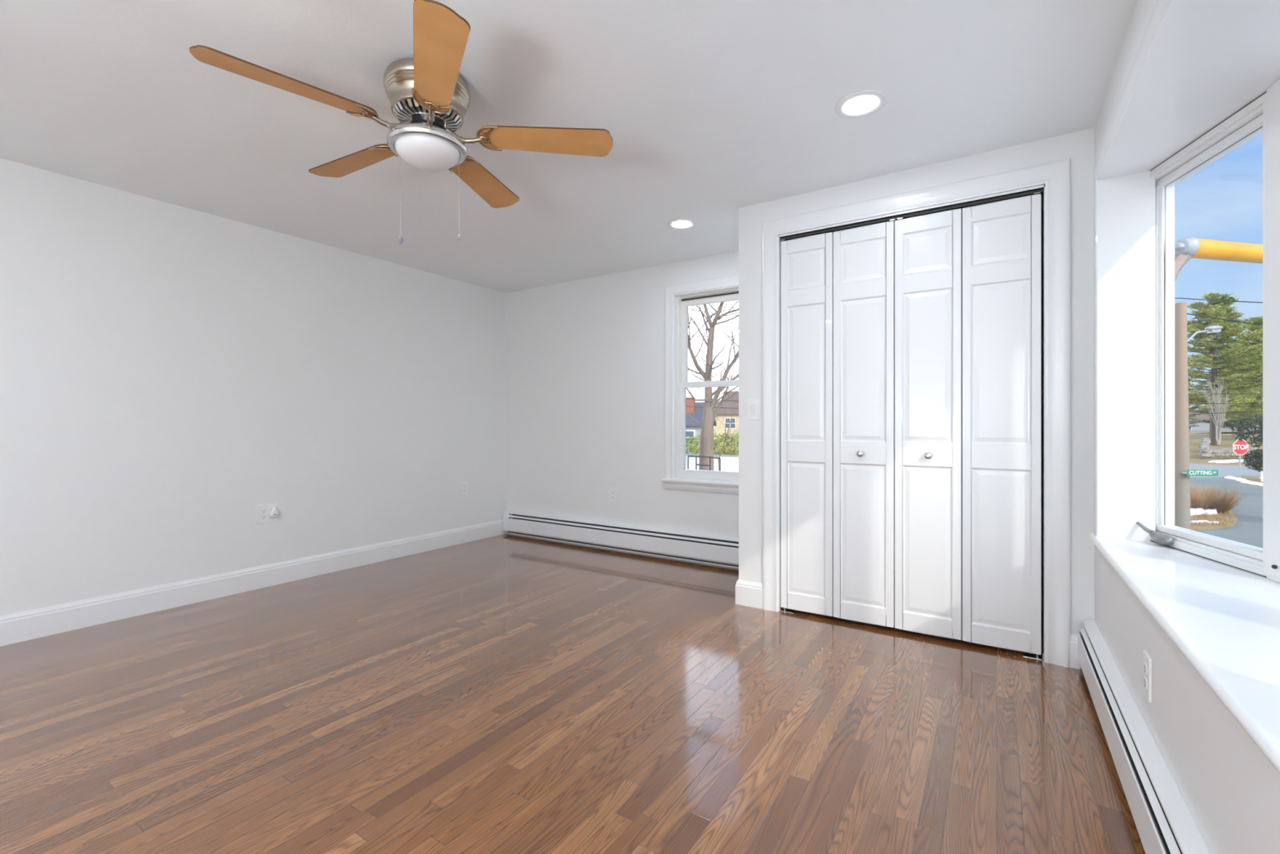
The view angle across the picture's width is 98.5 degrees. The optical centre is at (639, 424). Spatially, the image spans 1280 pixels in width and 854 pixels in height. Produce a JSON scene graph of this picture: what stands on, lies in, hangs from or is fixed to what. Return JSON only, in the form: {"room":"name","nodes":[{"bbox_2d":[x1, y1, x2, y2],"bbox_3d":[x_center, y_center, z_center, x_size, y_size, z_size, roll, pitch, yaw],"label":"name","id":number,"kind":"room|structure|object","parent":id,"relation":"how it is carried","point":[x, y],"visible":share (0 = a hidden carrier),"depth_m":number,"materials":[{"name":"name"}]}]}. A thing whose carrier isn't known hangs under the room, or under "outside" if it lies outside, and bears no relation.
{"room":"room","nodes":[
{"label":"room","id":0,"kind":"room"},
{"bbox_2d":[0,158,506,615],"bbox_3d":[-2.786,-0.105,3.067,0.150,2.290,5.623,0,0,33],"label":"wall","id":1,"kind":"structure","parent":0,"point":[170,373],"depth_m":3.27,"materials":[{"name":"white paint"}]},
{"bbox_2d":[0,519,506,646],"bbox_3d":[-2.717,0.970,3.022,0.015,0.140,5.323,0,0,33],"label":"baseboard","id":2,"kind":"structure","parent":1,"relation":"attached to","point":[21,626],"depth_m":3.27,"materials":[{"name":"white paint"}]},
{"bbox_2d":[257,502,278,524],"bbox_3d":[-2.387,0.573,3.538,0.008,0.122,0.122,0,0,33],"label":"wall outlet","id":3,"kind":"object","parent":1,"relation":"attached to","point":[263,510],"visible":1,"depth_m":3.53,"materials":[{"name":"white plastic"}]},
{"bbox_2d":[260,514,266,519],"bbox_3d":[-2.398,0.593,3.516,0.003,0.029,0.034,0,0,33],"label":"receptacle","id":4,"kind":"object","parent":3,"relation":"attached to","point":[262,516],"depth_m":3.52,"materials":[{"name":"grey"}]},
{"bbox_2d":[260,508,266,513],"bbox_3d":[-2.398,0.553,3.516,0.003,0.029,0.034,0,0,33],"label":"receptacle","id":5,"kind":"object","parent":3,"relation":"attached to","point":[262,510],"depth_m":3.51,"materials":[{"name":"grey plastic"}]},
{"bbox_2d":[269,506,279,517],"bbox_3d":[-2.356,0.569,3.555,0.027,0.066,0.048,0,0,33],"label":"air freshener","id":6,"kind":"object","parent":3,"relation":"attached to","point":[274,513],"visible":1,"depth_m":3.54,"materials":[{"name":"white plastic"}]},
{"bbox_2d":[460,480,467,495],"bbox_3d":[-1.543,0.562,4.842,0.008,0.118,0.074,0,0,33],"label":"wall outlet","id":7,"kind":"object","parent":1,"relation":"attached to","point":[464,485],"visible":1,"depth_m":4.84,"materials":[{"name":"white plastic"}]},
{"bbox_2d":[0,0,1136,293],"bbox_3d":[-0.926,-1.325,1.863,4.580,0.150,5.623,0,0,33],"label":"ceiling","id":8,"kind":"structure","parent":0,"point":[710,110],"depth_m":2.17,"materials":[{"name":"white paint"}]},
{"bbox_2d":[189,0,613,244],"bbox_3d":[-0.815,-0.958,2.025,1.252,0.584,1.286,0,0,33],"label":"ceiling fan","id":9,"kind":"object","parent":8,"relation":"hanging from","point":[426,92],"visible":1,"depth_m":1.92,"materials":[{"name":"brown wood"}]},
{"bbox_2d":[666,217,697,230],"bbox_3d":[0.262,-1.247,3.442,0.188,0.006,0.188,0,0,33],"label":"recessed light","id":10,"kind":"object","parent":8,"relation":"in","point":[681,224],"visible":1,"depth_m":3.44,"materials":[{"name":"white plastic"}]},
{"bbox_2d":[835,89,887,118],"bbox_3d":[0.863,-1.247,2.156,0.188,0.006,0.188,0,0,33],"label":"recessed light","id":11,"kind":"object","parent":8,"relation":"in","point":[861,104],"visible":1,"depth_m":2.15,"materials":[{"name":"white plastic"}]},
{"bbox_2d":[0,533,1145,853],"bbox_3d":[-0.716,1.100,1.728,5.080,0.120,5.623,0,0,33],"label":"floor","id":12,"kind":"structure","parent":0,"point":[506,693],"depth_m":1.93,"materials":[{"name":"brown wood"}]},
{"bbox_2d":[506,250,738,568],"bbox_3d":[0.623,-0.105,4.120,4.430,2.290,0.150,0,0,33],"label":"wall","id":13,"kind":"structure","parent":0,"point":[585,358],"depth_m":4.67,"materials":[{"name":"white paint"}]},
{"bbox_2d":[609,487,617,502],"bbox_3d":[-0.224,0.588,4.574,0.074,0.118,0.008,0,0,33],"label":"wall outlet","id":14,"kind":"object","parent":13,"relation":"attached to","point":[613,491],"visible":1,"depth_m":4.57,"materials":[{"name":"white plastic"}]},
{"bbox_2d":[502,510,738,566],"bbox_3d":[-0.171,0.923,4.510,2.637,0.210,0.058,0,0,33],"label":"baseboard heater","id":15,"kind":"object","parent":13,"relation":"attached to","point":[718,549],"visible":0.82,"depth_m":4.44,"materials":[{"name":"grey metal"}]},
{"bbox_2d":[509,511,738,542],"bbox_3d":[-0.166,0.830,4.517,2.635,0.018,0.040,0,0,33],"label":"hood","id":16,"kind":"object","parent":15,"relation":"attached to","point":[691,535],"depth_m":4.48,"materials":[{"name":"metal"}]},
{"bbox_2d":[661,275,738,495],"bbox_3d":[0.605,-0.281,4.097,0.945,1.585,0.168,0,0,33],"label":"window","id":17,"kind":"structure","parent":13,"relation":"in","point":[678,297],"depth_m":4.26,"materials":[{"name":"white paint"}]},
{"bbox_2d":[738,127,1094,668],"bbox_3d":[1.442,-0.105,3.066,1.600,2.290,0.731,0,0,33],"label":"wall","id":18,"kind":"structure","parent":0,"point":[1078,146],"depth_m":2.58,"materials":[{"name":"white paint"}]},
{"bbox_2d":[735,579,762,608],"bbox_3d":[0.822,0.970,3.458,0.164,0.140,0.746,0,0,33],"label":"baseboard","id":19,"kind":"structure","parent":18,"relation":"attached to","point":[748,593],"depth_m":3.14,"materials":[{"name":"white paint"}]},
{"bbox_2d":[746,399,759,420],"bbox_3d":[0.643,-0.083,3.140,0.074,0.120,0.012,0,0,33],"label":"light switch","id":20,"kind":"object","parent":18,"relation":"attached to","point":[753,405],"visible":1,"depth_m":3.14,"materials":[{"name":"white plastic"}]},
{"bbox_2d":[780,604,795,613],"bbox_3d":[0.819,1.025,3.064,0.075,0.030,0.024,0,0,33],"label":"pivot bracket","id":21,"kind":"object","parent":18,"relation":"attached to","point":[781,609],"visible":1,"depth_m":3.07,"materials":[{"name":"silver metal"}]},
{"bbox_2d":[780,188,1043,241],"bbox_3d":[1.286,-1.026,2.762,1.187,0.025,0.024,0,0,33],"label":"track","id":22,"kind":"object","parent":18,"relation":"attached to","point":[1038,191],"visible":1,"depth_m":2.70,"materials":[{"name":"grey metal"}]},
{"bbox_2d":[781,232,833,616],"bbox_3d":[0.908,0.001,3.007,0.279,2.036,0.028,0,0,33],"label":"bifold door","id":23,"kind":"structure","parent":22,"relation":"hanging from","point":[806,262],"depth_m":2.99,"materials":[{"name":"white paint"}]},
{"bbox_2d":[833,221,894,627],"bbox_3d":[1.143,0.001,2.835,0.294,2.036,0.062,0,0,33],"label":"bifold door","id":24,"kind":"structure","parent":22,"relation":"hanging from","point":[864,256],"depth_m":2.84,"materials":[{"name":"white paint"}]},
{"bbox_2d":[894,208,961,639],"bbox_3d":[1.391,0.001,2.674,0.288,2.036,0.062,0,0,33],"label":"bifold door","id":25,"kind":"structure","parent":22,"relation":"hanging from","point":[928,247],"depth_m":2.68,"materials":[{"name":"white paint"}]},
{"bbox_2d":[961,194,1042,654],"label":"bifold door","id":26,"kind":"structure","parent":22,"relation":"hanging from","point":[1002,239],"depth_m":2.52,"materials":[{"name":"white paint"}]},
{"bbox_2d":[762,158,1071,667],"bbox_3d":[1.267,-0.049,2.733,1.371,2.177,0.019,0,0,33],"label":"trim","id":27,"kind":"structure","parent":18,"relation":"attached to","point":[1055,175],"depth_m":2.40,"materials":[{"name":"white paint"}]},
{"bbox_2d":[1022,651,1043,660],"bbox_3d":[1.753,1.025,2.460,0.075,0.030,0.024,0,0,33],"label":"pivot bracket","id":28,"kind":"object","parent":18,"relation":"attached to","point":[1024,655],"visible":1,"depth_m":2.45,"materials":[{"name":"silver metal"}]},
{"bbox_2d":[1070,634,1079,669],"bbox_3d":[1.856,0.970,2.354,0.035,0.140,0.015,0,0,33],"label":"baseboard","id":29,"kind":"structure","parent":18,"relation":"attached to","point":[1074,662],"depth_m":2.35,"materials":[{"name":"white paint"}]},
{"bbox_2d":[1094,0,1279,853],"bbox_3d":[0.931,-0.105,0.662,0.155,2.290,5.323,0,0,33],"label":"wall","id":30,"kind":"structure","parent":0,"point":[1230,789],"depth_m":1.91,"materials":[{"name":"white paint"}]},
{"bbox_2d":[1093,0,1178,536],"bbox_3d":[1.100,-0.303,1.081,0.018,1.484,2.750,0,0,33],"label":"trim","id":31,"kind":"structure","parent":30,"relation":"attached to","point":[1162,14],"depth_m":2.10,"materials":[{"name":"white paint"}]},
{"bbox_2d":[1077,618,1211,853],"bbox_3d":[0.682,0.923,0.473,0.058,0.210,4.436,0,0,33],"label":"baseboard heater","id":32,"kind":"object","parent":30,"relation":"attached to","point":[1165,824],"visible":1,"depth_m":1.43,"materials":[{"name":"grey metal"}]},
{"bbox_2d":[1142,650,1151,703],"bbox_3d":[1.372,0.682,1.494,0.008,0.118,0.074,0,0,33],"label":"wall outlet","id":33,"kind":"object","parent":30,"relation":"attached to","point":[1147,660],"visible":1,"depth_m":1.48,"materials":[{"name":"white plastic"}]},
{"bbox_2d":[1143,675,1146,689],"bbox_3d":[1.370,0.702,1.496,0.003,0.029,0.034,0,0,33],"label":"receptacle","id":34,"kind":"object","parent":33,"relation":"attached to","point":[1144,677],"depth_m":1.49,"materials":[{"name":"grey plastic"}]},
{"bbox_2d":[1143,662,1146,675],"bbox_3d":[1.370,0.662,1.496,0.003,0.029,0.034,0,0,33],"label":"receptacle","id":35,"kind":"object","parent":33,"relation":"attached to","point":[1144,663],"depth_m":1.49,"materials":[{"name":"grey plastic"}]},
{"bbox_2d":[1088,533,1279,773],"bbox_3d":[1.093,0.466,1.086,0.035,0.052,2.720,0,0,33],"label":"trim","id":36,"kind":"structure","parent":30,"relation":"attached to","point":[1264,732],"depth_m":1.00,"materials":[{"name":"white paint"}]},
{"bbox_2d":[1102,0,1279,179],"bbox_3d":[1.383,-0.980,0.999,0.547,0.050,2.741,0,0,33],"label":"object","id":37,"kind":"structure","parent":30,"relation":"attached to","point":[1212,59],"depth_m":1.51,"materials":[{"name":"white paint"}]},
{"bbox_2d":[1102,537,1279,726],"bbox_3d":[1.383,0.455,0.999,0.547,0.029,2.741,0,0,33],"label":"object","id":38,"kind":"structure","parent":30,"relation":"attached to","point":[1233,612],"depth_m":1.33,"materials":[{"name":"white paint"}]},
{"bbox_2d":[1136,92,1266,577],"bbox_3d":[1.894,-0.258,1.853,0.142,1.395,0.596,0,0,14],"label":"window","id":39,"kind":"structure","parent":30,"relation":"in","point":[1249,122],"depth_m":2.03,"materials":[{"name":"white paint"}]},
{"bbox_2d":[1266,79,1279,582],"bbox_3d":[1.823,-0.258,1.529,0.116,1.395,0.079,0,0,20],"label":"trim","id":40,"kind":"structure","parent":30,"relation":"attached to","point":[1273,93],"depth_m":1.55,"materials":[{"name":"white paint"}]},
{"bbox_2d":[1174,236,1262,280],"bbox_3d":[6.201,0.543,5.408,3.180,4.714,0.209,0,0,-17],"label":"boom","id":41,"kind":"object","parent":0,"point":[1185,248],"visible":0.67,"depth_m":5.03,"materials":[{"name":"paint"}]},
{"label":"outside","id":42,"kind":"structure","parent":0,"visible":0},
{"bbox_2d":[1189,463,1260,477],"bbox_3d":[36.258,2.900,35.591,28.109,0.060,11.770,0,0,-2],"label":"street","id":43,"kind":"structure","parent":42,"point":[1224,471],"depth_m":34.66,"materials":[{"name":"grey asphalt"}]},
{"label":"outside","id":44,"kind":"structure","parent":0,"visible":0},
{"bbox_2d":[1189,413,1258,433],"bbox_3d":[120.477,-1.839,190.223,387.319,7.467,345.318,0,0,33],"label":"hill","id":45,"kind":"structure","parent":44,"point":[1225,429],"depth_m":105.69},
{"bbox_2d":[1188,412,1209,431],"bbox_3d":[103.663,0.098,107.645,10.600,4.920,7.600,0,0,41],"label":"house","id":46,"kind":"structure","parent":45,"relation":"on","point":[1202,426],"depth_m":102.82,"materials":[{"name":"grey"}]},
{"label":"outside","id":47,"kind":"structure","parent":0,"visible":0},
{"bbox_2d":[1229,414,1262,448],"bbox_3d":[10.360,0.096,9.008,1.021,0.641,0.876,0,0,33],"label":"evergreen bough","id":48,"kind":"object","parent":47,"point":[1260,439],"visible":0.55,"depth_m":9.16,"materials":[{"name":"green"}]},
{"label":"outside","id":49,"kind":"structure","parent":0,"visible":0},
{"bbox_2d":[1241,448,1262,472],"bbox_3d":[24.916,1.433,22.008,1.330,1.006,1.366,0,0,33],"label":"evergreen shrub","id":50,"kind":"object","parent":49,"point":[1249,459],"visible":0.41,"depth_m":22.11,"materials":[{"name":"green plant"}]},
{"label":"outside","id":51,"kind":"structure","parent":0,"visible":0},
{"bbox_2d":[1189,431,1262,462],"bbox_3d":[89.589,2.099,71.032,79.918,1.768,120.704,0,0,33],"label":"grass bank","id":52,"kind":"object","parent":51,"point":[1227,440],"visible":0.06,"depth_m":52.16,"materials":[{"name":"beige plant"}]},
{"bbox_2d":[1187,380,1202,427],"bbox_3d":[81.090,-3.258,84.384,7.181,11.609,7.419,0,0,33],"label":"pine tree","id":53,"kind":"object","parent":52,"relation":"on","point":[1194,406],"visible":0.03,"depth_m":82.16,"materials":[{"name":"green plant"}]},
{"bbox_2d":[1199,375,1232,444],"bbox_3d":[41.769,-1.077,39.883,1.843,5.179,1.459,0,0,-17],"label":"tree","id":54,"kind":"object","parent":52,"relation":"on","point":[1220,419],"visible":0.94,"depth_m":40.00,"materials":[{"name":"beige plant"}]},
{"bbox_2d":[1188,339,1260,436],"bbox_3d":[74.071,-4.162,68.155,10.101,13.100,11.083,0,0,33],"label":"pine tree","id":55,"kind":"object","parent":52,"relation":"on","point":[1231,422],"visible":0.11,"depth_m":67.98,"materials":[{"name":"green plant"}]},
{"bbox_2d":[1186,292,1262,445],"bbox_3d":[53.906,-5.137,51.441,8.572,14.633,9.998,0,0,21],"label":"pine tree","id":56,"kind":"object","parent":52,"relation":"on","point":[1211,350],"visible":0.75,"depth_m":51.25,"materials":[{"name":"green plant"}]},
{"bbox_2d":[1188,315,1262,436],"bbox_3d":[65.227,-4.719,57.988,11.510,13.658,11.301,0,0,33],"label":"pine tree","id":57,"kind":"object","parent":52,"relation":"on","point":[1258,338],"visible":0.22,"depth_m":57.86,"materials":[{"name":"green plant"}]},
{"bbox_2d":[1208,458,1252,462],"bbox_3d":[44.554,2.789,41.989,4.289,0.180,1.537,0,0,-19],"label":"snow strip","id":58,"kind":"object","parent":52,"relation":"on","point":[1233,460],"visible":0.66,"depth_m":41.37,"materials":[{"name":"white snow"}]},
{"bbox_2d":[1198,435,1262,457],"bbox_3d":[49.173,1.915,46.876,9.876,1.568,8.253,0,0,-11],"label":"stone wall","id":59,"kind":"structure","parent":52,"relation":"on","point":[1205,451],"depth_m":43.86,"materials":[{"name":"grey stone"}]},
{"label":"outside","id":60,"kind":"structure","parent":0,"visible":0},
{"bbox_2d":[1190,488,1238,529],"bbox_3d":[19.897,2.860,20.105,1.986,0.060,15.177,0,0,43],"label":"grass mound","id":61,"kind":"structure","parent":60,"point":[1233,517],"depth_m":15.94,"materials":[{"name":"beige plant"}]},
{"bbox_2d":[1190,507,1217,515],"bbox_3d":[17.564,2.748,17.411,1.296,0.164,0.435,0,0,-12],"label":"heap","id":62,"kind":"object","parent":61,"relation":"on","point":[1193,511],"visible":0.65,"depth_m":17.34,"materials":[{"name":"white snow"}]},
{"bbox_2d":[1190,520,1218,523],"bbox_3d":[16.167,2.800,15.886,0.765,0.060,0.259,0,0,5],"label":"snow strip","id":63,"kind":"object","parent":61,"relation":"on","point":[1202,521],"visible":0.62,"depth_m":15.83,"materials":[{"name":"white snow"}]},
{"bbox_2d":[1190,510,1233,526],"bbox_3d":[18.162,2.763,18.009,1.645,0.154,8.950,0,0,45],"label":"grass","id":64,"kind":"structure","parent":61,"relation":"on","point":[1208,514],"depth_m":16.11,"materials":[{"name":"beige plant"}]},
{"bbox_2d":[1190,480,1248,513],"bbox_3d":[18.220,2.373,18.137,2.545,0.935,2.384,0,0,33],"label":"clump","id":65,"kind":"object","parent":61,"relation":"on","point":[1203,500],"visible":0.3,"depth_m":17.66,"materials":[{"name":"brown plant"}]},
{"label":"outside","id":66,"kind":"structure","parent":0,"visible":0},
{"bbox_2d":[715,451,1262,487],"bbox_3d":[72.841,3.050,48.159,210.000,0.300,280.000,0,0,33],"label":"lawn","id":67,"kind":"structure","parent":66,"point":[1253,478],"depth_m":39.23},
{"bbox_2d":[695,401,738,451],"bbox_3d":[10.352,0.190,61.928,13.600,5.420,8.600,0,0,11],"label":"house","id":68,"kind":"structure","parent":67,"relation":"on","point":[721,411],"depth_m":58.19,"materials":[{"name":"beige"}]},
{"bbox_2d":[722,391,738,401],"bbox_3d":[19.362,-0.960,79.386,14.600,7.720,9.600,0,0,13],"label":"house","id":69,"kind":"structure","parent":67,"relation":"on","point":[735,397],"depth_m":78.99,"materials":[{"name":"grey"}]},
{"bbox_2d":[1259,469,1262,481],"bbox_3d":[31.971,2.570,27.997,1.180,0.660,0.070,0,0,-8],"label":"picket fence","id":70,"kind":"object","parent":67,"relation":"on","point":[1261,473],"visible":0.09,"depth_m":27.89,"materials":[{"name":"white wood"}]},
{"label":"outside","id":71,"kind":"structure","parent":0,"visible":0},
{"bbox_3d":[0.907,2.885,29.202,29.800,0.030,41.977,0,0,33],"label":"yard","id":72,"kind":"structure","parent":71,"visible":0},
{"bbox_2d":[685,396,716,453],"bbox_3d":[1.497,0.450,42.899,8.100,4.900,6.600,0,0,15],"label":"house","id":73,"kind":"structure","parent":72,"relation":"on","point":[696,413],"depth_m":39.69,"materials":[{"name":"grey"}]},
{"bbox_2d":[687,455,720,471],"bbox_3d":[0.813,1.647,7.000,0.420,2.506,0.018,0,0,0],"label":"metal rail","id":74,"kind":"object","parent":72,"relation":"on","point":[688,456],"visible":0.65,"depth_m":6.99,"materials":[{"name":"grey metal"}]},
{"bbox_2d":[685,431,738,455],"bbox_3d":[5.359,1.337,33.972,8.428,1.942,2.820,0,0,33],"label":"hedge","id":75,"kind":"object","parent":72,"relation":"on","point":[731,447],"visible":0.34,"depth_m":34.00,"materials":[{"name":"green plant"}]},
{"bbox_2d":[685,300,738,471],"bbox_3d":[2.100,-1.654,15.088,5.882,9.516,4.495,0,0,20],"label":"bare tree","id":76,"kind":"object","parent":72,"relation":"on","point":[708,419],"visible":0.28,"depth_m":14.91,"materials":[{"name":"brown plant"}]},
{"bbox_2d":[685,453,738,471],"bbox_3d":[2.445,1.948,18.000,4.654,1.905,0.061,0,0,25],"label":"fence","id":77,"kind":"object","parent":72,"relation":"on","point":[730,463],"visible":0.07,"depth_m":17.87,"materials":[{"name":"white"}]},
{"bbox_2d":[689,395,738,471],"bbox_3d":[1.783,1.099,11.545,1.405,3.604,0.944,0,0,-15],"label":"sapling","id":78,"kind":"object","parent":72,"relation":"on","point":[726,436],"visible":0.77,"depth_m":11.49,"materials":[{"name":"brown plant"}]},
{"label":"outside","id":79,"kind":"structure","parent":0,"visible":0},
{"bbox_2d":[1190,477,1262,547],"bbox_3d":[19.070,2.910,15.445,38.100,0.060,7.790,0,0,-44],"label":"street","id":80,"kind":"structure","parent":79,"point":[1248,529],"depth_m":18.19,"materials":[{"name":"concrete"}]},
{"bbox_2d":[1174,302,1222,529],"bbox_3d":[15.185,-0.194,15.007,1.295,6.191,0.363,0,0,-1],"label":"utility pole","id":81,"kind":"object","parent":80,"relation":"on","point":[1182,482],"visible":0.87,"depth_m":14.88,"materials":[{"name":"brown wood"}]},
{"bbox_2d":[1182,470,1217,475],"bbox_3d":[14.982,1.299,14.744,0.854,0.160,0.108,0,0,0],"label":"street name sign","id":82,"kind":"object","parent":81,"relation":"attached to","point":[1189,473],"visible":1,"depth_m":14.69,"materials":[{"name":"green metal"}]},
{"bbox_2d":[1186,324,1222,342],"bbox_3d":[15.292,-2.438,15.002,0.923,0.495,0.630,0,0,33],"label":"lamp","id":83,"kind":"object","parent":81,"relation":"attached to","point":[1211,329],"depth_m":14.96,"materials":[{"name":"grey metal"}]},
{"bbox_2d":[1174,297,1262,302],"bbox_3d":[14.800,-3.051,14.477,11.564,1.296,1.449,0,0,18],"label":"power line","id":84,"kind":"object","parent":81,"relation":"attached to","point":[1175,298],"visible":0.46,"depth_m":14.63,"materials":[{"name":"grey metal"}]},
{"bbox_2d":[1188,393,1248,394],"bbox_3d":[14.800,-0.783,14.477,11.562,0.693,1.438,0,0,18],"label":"power line","id":85,"kind":"object","parent":81,"relation":"attached to","point":[1188,393],"visible":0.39,"depth_m":14.64,"materials":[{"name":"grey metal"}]},
{"bbox_2d":[1186,313,1262,325],"bbox_3d":[14.800,-2.614,14.477,11.566,1.435,1.457,0,0,18],"label":"power line","id":86,"kind":"object","parent":81,"relation":"attached to","point":[1187,313],"visible":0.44,"depth_m":14.53,"materials":[{"name":"grey metal"}]},
{"bbox_2d":[1187,377,1262,382],"bbox_3d":[14.800,-1.126,14.477,11.562,0.894,1.442,0,0,18],"label":"power line","id":87,"kind":"object","parent":81,"relation":"attached to","point":[1188,377],"visible":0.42,"depth_m":14.54,"materials":[{"name":"grey metal"}]},
{"bbox_2d":[1188,410,1262,414],"bbox_3d":[14.800,-0.336,14.477,11.562,0.562,1.438,0,0,18],"label":"power line","id":88,"kind":"object","parent":81,"relation":"attached to","point":[1260,411],"visible":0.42,"depth_m":14.51,"materials":[{"name":"grey metal"}]},
{"bbox_2d":[1189,340,1262,343],"bbox_3d":[14.800,-2.052,14.477,11.563,1.060,1.444,0,0,18],"label":"power line","id":89,"kind":"object","parent":81,"relation":"attached to","point":[1189,340],"visible":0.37,"depth_m":14.52,"materials":[{"name":"grey metal"}]},
{"bbox_2d":[1200,403,1258,404],"bbox_3d":[14.800,-0.559,14.477,11.562,0.681,1.438,0,0,18],"label":"power line","id":90,"kind":"object","parent":81,"relation":"attached to","point":[1200,403],"visible":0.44,"depth_m":14.50,"materials":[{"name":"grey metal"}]},
{"bbox_2d":[1224,475,1262,486],"bbox_3d":[30.551,2.851,27.829,0.919,0.058,6.066,0,0,33],"label":"snow strip","id":91,"kind":"object","parent":80,"relation":"on","point":[1242,480],"visible":0.73,"depth_m":27.79,"materials":[{"name":"white snow"}]},
{"bbox_2d":[1232,440,1248,477],"bbox_3d":[32.074,1.865,29.488,0.816,2.071,0.093,0,0,0],"label":"stop sign","id":92,"kind":"object","parent":91,"relation":"on","point":[1240,447],"visible":1,"depth_m":29.45,"materials":[{"name":"red metal"}]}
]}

